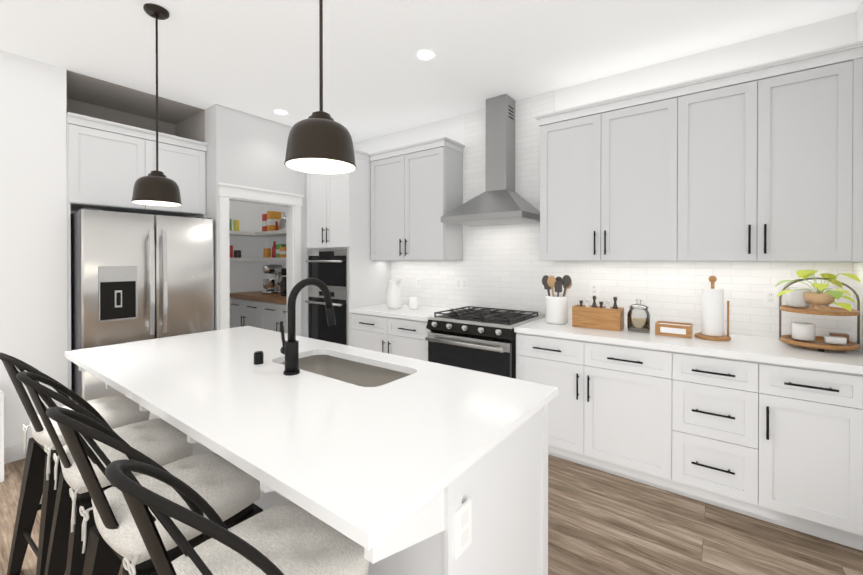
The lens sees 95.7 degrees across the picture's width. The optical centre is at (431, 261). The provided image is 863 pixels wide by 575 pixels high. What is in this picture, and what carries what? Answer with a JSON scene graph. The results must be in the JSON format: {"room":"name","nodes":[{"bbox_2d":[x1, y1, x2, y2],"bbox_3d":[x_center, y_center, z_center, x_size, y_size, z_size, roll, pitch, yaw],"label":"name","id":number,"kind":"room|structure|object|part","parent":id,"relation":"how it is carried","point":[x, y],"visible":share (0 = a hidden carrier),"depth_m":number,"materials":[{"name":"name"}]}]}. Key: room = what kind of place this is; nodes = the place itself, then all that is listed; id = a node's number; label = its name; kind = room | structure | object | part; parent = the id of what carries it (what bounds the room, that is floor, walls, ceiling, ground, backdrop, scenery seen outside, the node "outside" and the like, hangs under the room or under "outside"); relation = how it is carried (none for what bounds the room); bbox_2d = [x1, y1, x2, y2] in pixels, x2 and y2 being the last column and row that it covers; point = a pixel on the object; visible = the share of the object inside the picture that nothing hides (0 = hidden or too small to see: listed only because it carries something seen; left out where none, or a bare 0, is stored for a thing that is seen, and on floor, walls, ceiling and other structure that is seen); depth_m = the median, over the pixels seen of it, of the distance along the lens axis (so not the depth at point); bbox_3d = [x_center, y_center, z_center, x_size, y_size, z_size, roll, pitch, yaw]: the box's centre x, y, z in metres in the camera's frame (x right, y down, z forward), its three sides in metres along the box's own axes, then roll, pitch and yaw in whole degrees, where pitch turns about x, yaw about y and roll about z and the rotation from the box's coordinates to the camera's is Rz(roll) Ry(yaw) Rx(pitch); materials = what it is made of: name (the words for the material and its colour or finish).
{"room":"kitchen","nodes":[
{"label":"kitchen","id":0,"kind":"room"},
{"bbox_2d":[66,70,204,141],"bbox_3d":[-2.746,-1.299,3.558,0.688,0.308,0.986,0,0,37],"label":"wall","id":1,"kind":"structure","parent":0,"point":[89,96],"depth_m":3.64,"materials":[{"name":"grey paint"}]},
{"bbox_2d":[0,50,307,446],"bbox_3d":[-4.352,-0.023,2.382,2.300,2.850,8.000,0,0,37],"label":"wall","id":2,"kind":"structure","parent":0,"point":[245,149],"depth_m":2.88,"materials":[{"name":"white paint"}]},
{"bbox_2d":[4,441,27,463],"bbox_3d":[-2.861,1.345,2.817,0.014,0.110,0.330,0,0,37],"label":"baseboard","id":3,"kind":"structure","parent":2,"relation":"attached to","point":[12,453],"depth_m":2.73,"materials":[{"name":"white paint"}]},
{"bbox_2d":[217,182,303,335],"bbox_3d":[-1.749,0.332,4.011,0.156,2.122,0.915,0,0,37],"label":"door frame","id":4,"kind":"structure","parent":2,"relation":"attached to","point":[290,202],"depth_m":3.95,"materials":[{"name":"white paint"}]},
{"bbox_2d":[0,0,861,142],"bbox_3d":[-2.519,-1.480,1.076,6.790,0.080,8.120,0,0,37],"label":"ceiling","id":5,"kind":"structure","parent":0,"point":[259,58],"depth_m":2.61,"materials":[{"name":"white paint"}]},
{"bbox_2d":[131,3,181,205],"bbox_3d":[-1.584,-0.889,2.253,0.242,1.113,0.242,0,0,37],"label":"pendant light","id":6,"kind":"object","parent":5,"relation":"hanging from","point":[156,187],"visible":1,"depth_m":2.21,"materials":[{"name":"brown metal"}]},
{"bbox_2d":[273,109,288,114],"bbox_3d":[-1.473,-1.454,3.816,0.150,0.003,0.150,0,0,37],"label":"recessed light","id":7,"kind":"object","parent":5,"relation":"in","point":[279,112],"visible":1,"depth_m":3.82,"materials":[{"name":"white paint"}]},
{"bbox_2d":[284,0,356,173],"bbox_3d":[-0.383,-0.883,1.354,0.242,1.113,0.242,0,0,37],"label":"pendant light","id":8,"kind":"object","parent":5,"relation":"hanging from","point":[320,141],"visible":1,"depth_m":1.29,"materials":[{"name":"brown metal"}]},
{"bbox_2d":[415,49,435,60],"bbox_3d":[-0.040,-1.448,2.743,0.150,0.003,0.150,0,0,37],"label":"recessed light","id":9,"kind":"object","parent":5,"relation":"in","point":[427,55],"visible":1,"depth_m":2.74,"materials":[{"name":"white paint"}]},
{"bbox_2d":[0,454,862,574],"bbox_3d":[-2.519,1.435,1.093,6.790,0.050,8.120,0,0,37],"label":"floor","id":10,"kind":"structure","parent":0,"point":[600,522],"depth_m":1.99,"materials":[{"name":"brown wood"}]},
{"bbox_2d":[0,389,3,481],"bbox_3d":[-3.074,1.123,2.266,0.300,0.560,0.775,0,0,37],"label":"bench","id":11,"kind":"object","parent":10,"relation":"on","point":[1,436],"visible":1,"depth_m":2.48,"materials":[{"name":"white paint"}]},
{"bbox_2d":[0,352,149,574],"bbox_3d":[-1.584,0.886,1.777,0.472,1.039,0.532,0,0,34],"label":"stool","id":12,"kind":"object","parent":10,"relation":"on","point":[38,480],"visible":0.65,"depth_m":1.72,"materials":[{"name":"black wood"}]},
{"bbox_3d":[-1.582,0.886,1.782,0.496,1.040,0.544,0,0,37],"label":"frame","id":13,"kind":"part","parent":12,"relation":"part of","materials":[{"name":"black wood"}]},
{"bbox_2d":[22,395,149,479],"bbox_3d":[-1.562,0.768,1.791,0.430,0.196,0.387,0,0,37],"label":"cushion","id":14,"kind":"object","parent":12,"relation":"on","point":[118,411],"depth_m":1.74,"materials":[{"name":"fabric"}]},
{"bbox_2d":[16,371,193,574],"bbox_3d":[-1.191,0.888,1.489,0.472,1.039,0.532,0,0,40],"label":"stool","id":15,"kind":"object","parent":10,"relation":"on","point":[160,441],"visible":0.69,"depth_m":1.43,"materials":[{"name":"black wood"}]},
{"bbox_2d":[53,418,193,531],"bbox_3d":[-1.183,0.770,1.513,0.430,0.196,0.387,0,0,37],"label":"cushion","id":16,"kind":"object","parent":15,"relation":"on","point":[165,444],"depth_m":1.44,"materials":[{"name":"fabric"}]},
{"bbox_2d":[66,112,207,398],"bbox_3d":[-2.713,0.138,3.542,0.734,2.515,0.986,0,0,37],"label":"tall cabinet","id":17,"kind":"object","parent":10,"relation":"on","point":[109,163],"visible":0.35,"depth_m":3.21,"materials":[{"name":"white paint"}]},
{"bbox_2d":[70,208,213,402],"bbox_3d":[-2.604,0.500,3.476,0.949,1.792,0.934,0,0,37],"label":"fridge","id":18,"kind":"object","parent":10,"relation":"on","point":[135,277],"visible":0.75,"depth_m":3.12,"materials":[{"name":"grey metal"}]},
{"bbox_2d":[46,406,262,574],"bbox_3d":[-0.799,0.889,1.193,0.488,1.040,0.541,0,0,37],"label":"stool","id":19,"kind":"object","parent":10,"relation":"on","point":[227,491],"visible":0.77,"depth_m":1.12,"materials":[{"name":"black wood"}]},
{"bbox_2d":[79,452,259,574],"bbox_3d":[-0.780,0.772,1.207,0.430,0.196,0.384,0,0,37],"label":"cushion","id":20,"kind":"object","parent":19,"relation":"on","point":[228,489],"depth_m":1.15,"materials":[{"name":"fabric"}]},
{"bbox_2d":[229,231,239,327],"bbox_3d":[-2.996,0.251,5.035,0.390,1.307,0.840,0,0,37],"label":"pantry shelving","id":21,"kind":"object","parent":10,"relation":"on","point":[234,297],"depth_m":5.40,"materials":[{"name":"white paint"}]},
{"bbox_2d":[105,459,368,574],"bbox_3d":[-0.404,0.891,0.903,0.488,1.040,0.541,0,0,37],"label":"stool","id":22,"kind":"object","parent":10,"relation":"on","point":[288,538],"visible":1,"depth_m":0.88,"materials":[{"name":"black"}]},
{"bbox_3d":[-0.404,0.891,0.903,0.488,1.040,0.541,0,0,37],"label":"frame","id":23,"kind":"part","parent":22,"relation":"part of","materials":[{"name":"black wood"}]},
{"bbox_2d":[172,501,368,574],"bbox_3d":[-0.395,0.773,0.925,0.430,0.196,0.384,0,0,37],"label":"cushion","id":24,"kind":"object","parent":22,"relation":"on","point":[292,538],"depth_m":0.94,"materials":[{"name":"fabric"}]},
{"bbox_2d":[239,230,286,332],"bbox_3d":[-2.019,0.491,5.236,1.713,1.790,0.632,0,0,37],"label":"pantry shelving","id":25,"kind":"object","parent":10,"relation":"on","point":[258,309],"depth_m":5.07,"materials":[{"name":"white paint"}]},
{"bbox_2d":[229,211,285,257],"bbox_3d":[-2.255,-0.359,4.823,1.523,0.630,1.315,0,0,37],"label":"goods","id":26,"kind":"object","parent":25,"relation":"on","point":[273,220],"visible":0.33,"depth_m":5.32,"materials":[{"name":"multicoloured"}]},
{"bbox_2d":[262,264,281,294],"bbox_3d":[-2.203,0.248,5.420,0.220,0.408,0.300,0,0,37],"label":"appliance","id":27,"kind":"object","parent":25,"relation":"on","point":[277,284],"depth_m":5.34,"materials":[{"name":"silver metal"}]},
{"bbox_2d":[279,267,286,295],"bbox_3d":[-1.827,0.274,5.138,0.180,0.360,0.240,0,0,37],"label":"appliance","id":28,"kind":"object","parent":25,"relation":"on","point":[282,271],"depth_m":5.26,"materials":[{"name":"silver metal"}]},
{"bbox_2d":[79,366,557,574],"bbox_3d":[-0.724,0.964,1.841,2.288,0.884,1.005,0,0,37],"label":"kitchen island","id":29,"kind":"object","parent":10,"relation":"on","point":[493,520],"depth_m":1.17,"materials":[{"name":"white wood"}]},
{"bbox_2d":[65,326,557,553],"bbox_3d":[-0.745,0.506,1.818,2.336,0.030,1.015,0,0,37],"label":"island countertop","id":30,"kind":"structure","parent":29,"relation":"on","point":[362,462],"depth_m":1.26,"materials":[{"name":"white stone"}]},
{"bbox_2d":[277,278,335,373],"bbox_3d":[-0.570,0.283,1.805,0.119,0.415,0.275,0,0,37],"label":"faucet","id":31,"kind":"object","parent":30,"relation":"on","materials":[{"name":"black metal"}]},
{"bbox_2d":[273,350,420,389],"bbox_3d":[-0.427,0.624,1.846,0.811,0.232,0.400,0,0,37],"label":"sink","id":32,"kind":"object","parent":30,"relation":"in","point":[355,371],"depth_m":2.04,"materials":[{"name":"grey metal"}]},
{"bbox_2d":[305,149,390,345],"bbox_3d":[-0.943,0.123,4.389,0.744,2.535,0.694,0,0,37],"label":"tall cabinet","id":33,"kind":"object","parent":10,"relation":"on","point":[346,269],"visible":0.6,"depth_m":4.13,"materials":[{"name":"white paint"}]},
{"bbox_2d":[351,313,430,360],"bbox_3d":[-0.229,0.956,3.903,1.039,0.875,0.608,0,0,37],"label":"base cabinet","id":34,"kind":"object","parent":10,"relation":"on","point":[390,335],"depth_m":3.63,"materials":[{"name":"white paint"}]},
{"bbox_2d":[349,303,461,320],"bbox_3d":[-0.234,0.498,3.893,1.040,0.039,0.630,0,0,37],"label":"countertop","id":35,"kind":"structure","parent":34,"relation":"on","point":[422,313],"depth_m":3.74,"materials":[{"name":"white stone"}]},
{"bbox_2d":[384,279,401,308],"bbox_3d":[-0.388,0.327,3.950,0.222,0.299,0.161,0,0,37],"label":"pitcher","id":36,"kind":"object","parent":35,"relation":"on","point":[393,295],"visible":1,"depth_m":3.88,"materials":[{"name":"white ceramic"}]},
{"bbox_2d":[407,297,417,308],"bbox_3d":[-0.192,0.420,3.904,0.124,0.115,0.092,0,0,37],"label":"mug","id":37,"kind":"object","parent":35,"relation":"on","point":[412,302],"visible":1,"depth_m":3.86,"materials":[{"name":"white ceramic"}]},
{"bbox_2d":[425,306,544,378],"bbox_3d":[0.451,0.916,3.304,0.754,0.962,0.750,0,0,37],"label":"range","id":38,"kind":"object","parent":10,"relation":"on","point":[481,339],"visible":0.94,"depth_m":3.06,"materials":[{"name":"black metal"}]},
{"bbox_2d":[516,333,672,491],"bbox_3d":[1.198,0.962,2.834,0.991,0.875,0.608,0,0,37],"label":"base cabinet","id":39,"kind":"object","parent":10,"relation":"on","point":[611,412],"depth_m":2.52,"materials":[{"name":"white paint"}]},
{"bbox_2d":[514,317,862,376],"bbox_3d":[1.527,0.506,2.573,1.830,0.039,0.630,0,0,37],"label":"countertop","id":40,"kind":"structure","parent":39,"relation":"on","point":[767,350],"depth_m":2.26,"materials":[{"name":"white stone"}]},
{"bbox_2d":[542,275,571,323],"bbox_3d":[0.982,0.292,3.055,0.248,0.379,0.178,0,0,37],"label":"utensil crock","id":41,"kind":"object","parent":40,"relation":"on","point":[557,309],"visible":1,"depth_m":2.99,"materials":[{"name":"white ceramic"}]},
{"bbox_2d":[572,296,623,330],"bbox_3d":[1.210,0.368,2.841,0.326,0.230,0.140,0,0,37],"label":"caddy","id":42,"kind":"object","parent":40,"relation":"on","point":[595,316],"visible":1,"depth_m":2.79,"materials":[{"name":"brown wood"}]},
{"bbox_2d":[627,299,649,332],"bbox_3d":[1.432,0.374,2.700,0.140,0.221,0.140,0,0,37],"label":"glass jar","id":43,"kind":"object","parent":40,"relation":"on","point":[638,324],"visible":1,"depth_m":2.66,"materials":[{"name":"clear glass"}]},
{"bbox_2d":[655,321,692,337],"bbox_3d":[1.594,0.447,2.567,0.200,0.075,0.141,0,0,37],"label":"box","id":44,"kind":"object","parent":40,"relation":"on","point":[675,329],"visible":1,"depth_m":2.52,"materials":[{"name":"brown wood"}]},
{"bbox_2d":[695,276,730,340],"bbox_3d":[1.770,0.288,2.459,0.186,0.394,0.186,0,0,37],"label":"paper towel holder","id":45,"kind":"object","parent":40,"relation":"on","point":[712,329],"visible":1,"depth_m":2.41,"materials":[{"name":"white paper"}]},
{"bbox_2d":[775,270,860,351],"bbox_3d":[2.119,0.267,2.149,0.357,0.441,0.471,0,0,37],"label":"tiered stand","id":46,"kind":"object","parent":40,"relation":"on","point":[804,300],"visible":1,"depth_m":2.15,"materials":[{"name":"brown wood"}]},
{"bbox_2d":[775,270,860,310],"bbox_3d":[2.079,0.152,2.119,0.328,0.210,0.376,0,0,37],"label":"plant","id":47,"kind":"object","parent":46,"relation":"on","point":[797,297],"depth_m":2.15,"materials":[{"name":"green plant"}]},
{"bbox_2d":[673,353,760,518],"bbox_3d":[1.751,0.965,2.420,0.390,0.875,0.608,0,0,37],"label":"base cabinet","id":48,"kind":"object","parent":10,"relation":"on","point":[717,400],"depth_m":2.17,"materials":[{"name":"white paint"}]},
{"bbox_2d":[761,365,862,550],"bbox_3d":[2.086,0.966,2.169,0.448,0.875,0.608,0,0,37],"label":"base cabinet","id":49,"kind":"object","parent":10,"relation":"on","point":[812,419],"depth_m":1.94,"materials":[{"name":"white paint"}]},
{"bbox_2d":[268,12,855,337],"bbox_3d":[-0.121,-0.034,4.286,6.790,2.850,0.120,0,0,37],"label":"wall","id":50,"kind":"structure","parent":0,"point":[822,35],"depth_m":2.81,"materials":[{"name":"white paint"}]},
{"bbox_2d":[368,136,464,260],"bbox_3d":[-0.170,-0.575,4.010,0.991,1.136,0.355,0,0,37],"label":"upper cabinet","id":51,"kind":"object","parent":50,"relation":"attached to","point":[414,185],"depth_m":3.83,"materials":[{"name":"white paint"}]},
{"bbox_2d":[441,94,539,225],"bbox_3d":[0.530,-0.893,3.400,0.760,1.116,0.490,0,0,37],"label":"range hood","id":52,"kind":"object","parent":50,"relation":"attached to","point":[499,201],"visible":0.98,"depth_m":3.41,"materials":[{"name":"silver metal"}]},
{"bbox_2d":[534,82,680,260],"bbox_3d":[1.291,-0.569,2.916,0.950,1.136,0.355,0,0,37],"label":"upper cabinet","id":53,"kind":"object","parent":50,"relation":"attached to","point":[610,169],"depth_m":2.75,"materials":[{"name":"white paint"}]},
{"bbox_2d":[391,91,862,351],"bbox_3d":[0.806,-0.384,3.102,3.648,2.133,0.660,0,0,37],"label":"tile backsplash","id":54,"kind":"structure","parent":50,"relation":"attached to","point":[503,266],"depth_m":3.29,"materials":[{"name":"white tile"}]},
{"bbox_2d":[416,277,421,287],"bbox_3d":[-0.136,0.232,4.209,0.070,0.116,0.008,0,0,37],"label":"electrical outlet","id":55,"kind":"object","parent":54,"relation":"attached to","point":[418,282],"visible":1,"depth_m":4.20,"materials":[{"name":"white plastic"}]},
{"bbox_2d":[455,278,467,289],"bbox_3d":[0.300,0.223,3.882,0.145,0.116,0.008,0,0,37],"label":"electrical outlet","id":56,"kind":"object","parent":54,"relation":"attached to","point":[461,283],"visible":1,"depth_m":3.88,"materials":[{"name":"white plastic"}]},
{"bbox_2d":[590,282,598,296],"bbox_3d":[1.304,0.228,3.130,0.070,0.116,0.008,0,0,37],"label":"electrical outlet","id":57,"kind":"object","parent":54,"relation":"attached to","point":[594,288],"visible":0.98,"depth_m":3.13,"materials":[{"name":"white plastic"}]},
{"bbox_2d":[763,288,777,306],"bbox_3d":[2.161,0.232,2.489,0.070,0.116,0.008,0,0,37],"label":"electrical outlet","id":58,"kind":"object","parent":54,"relation":"attached to","point":[770,298],"visible":1,"depth_m":2.49,"materials":[{"name":"white plastic"}]},
{"bbox_2d":[681,41,862,261],"bbox_3d":[2.007,-0.565,2.380,0.838,1.136,0.355,0,0,37],"label":"upper cabinet","id":59,"kind":"object","parent":50,"relation":"attached to","point":[759,163],"depth_m":2.23,"materials":[{"name":"white paint"}]},
{"bbox_2d":[856,0,862,351],"bbox_3d":[0.115,-0.004,-0.963,0.120,2.850,8.000,0,0,37],"label":"wall","id":60,"kind":"structure","parent":0,"point":[859,24],"depth_m":2.21,"materials":[{"name":"white paint"}]}
]}

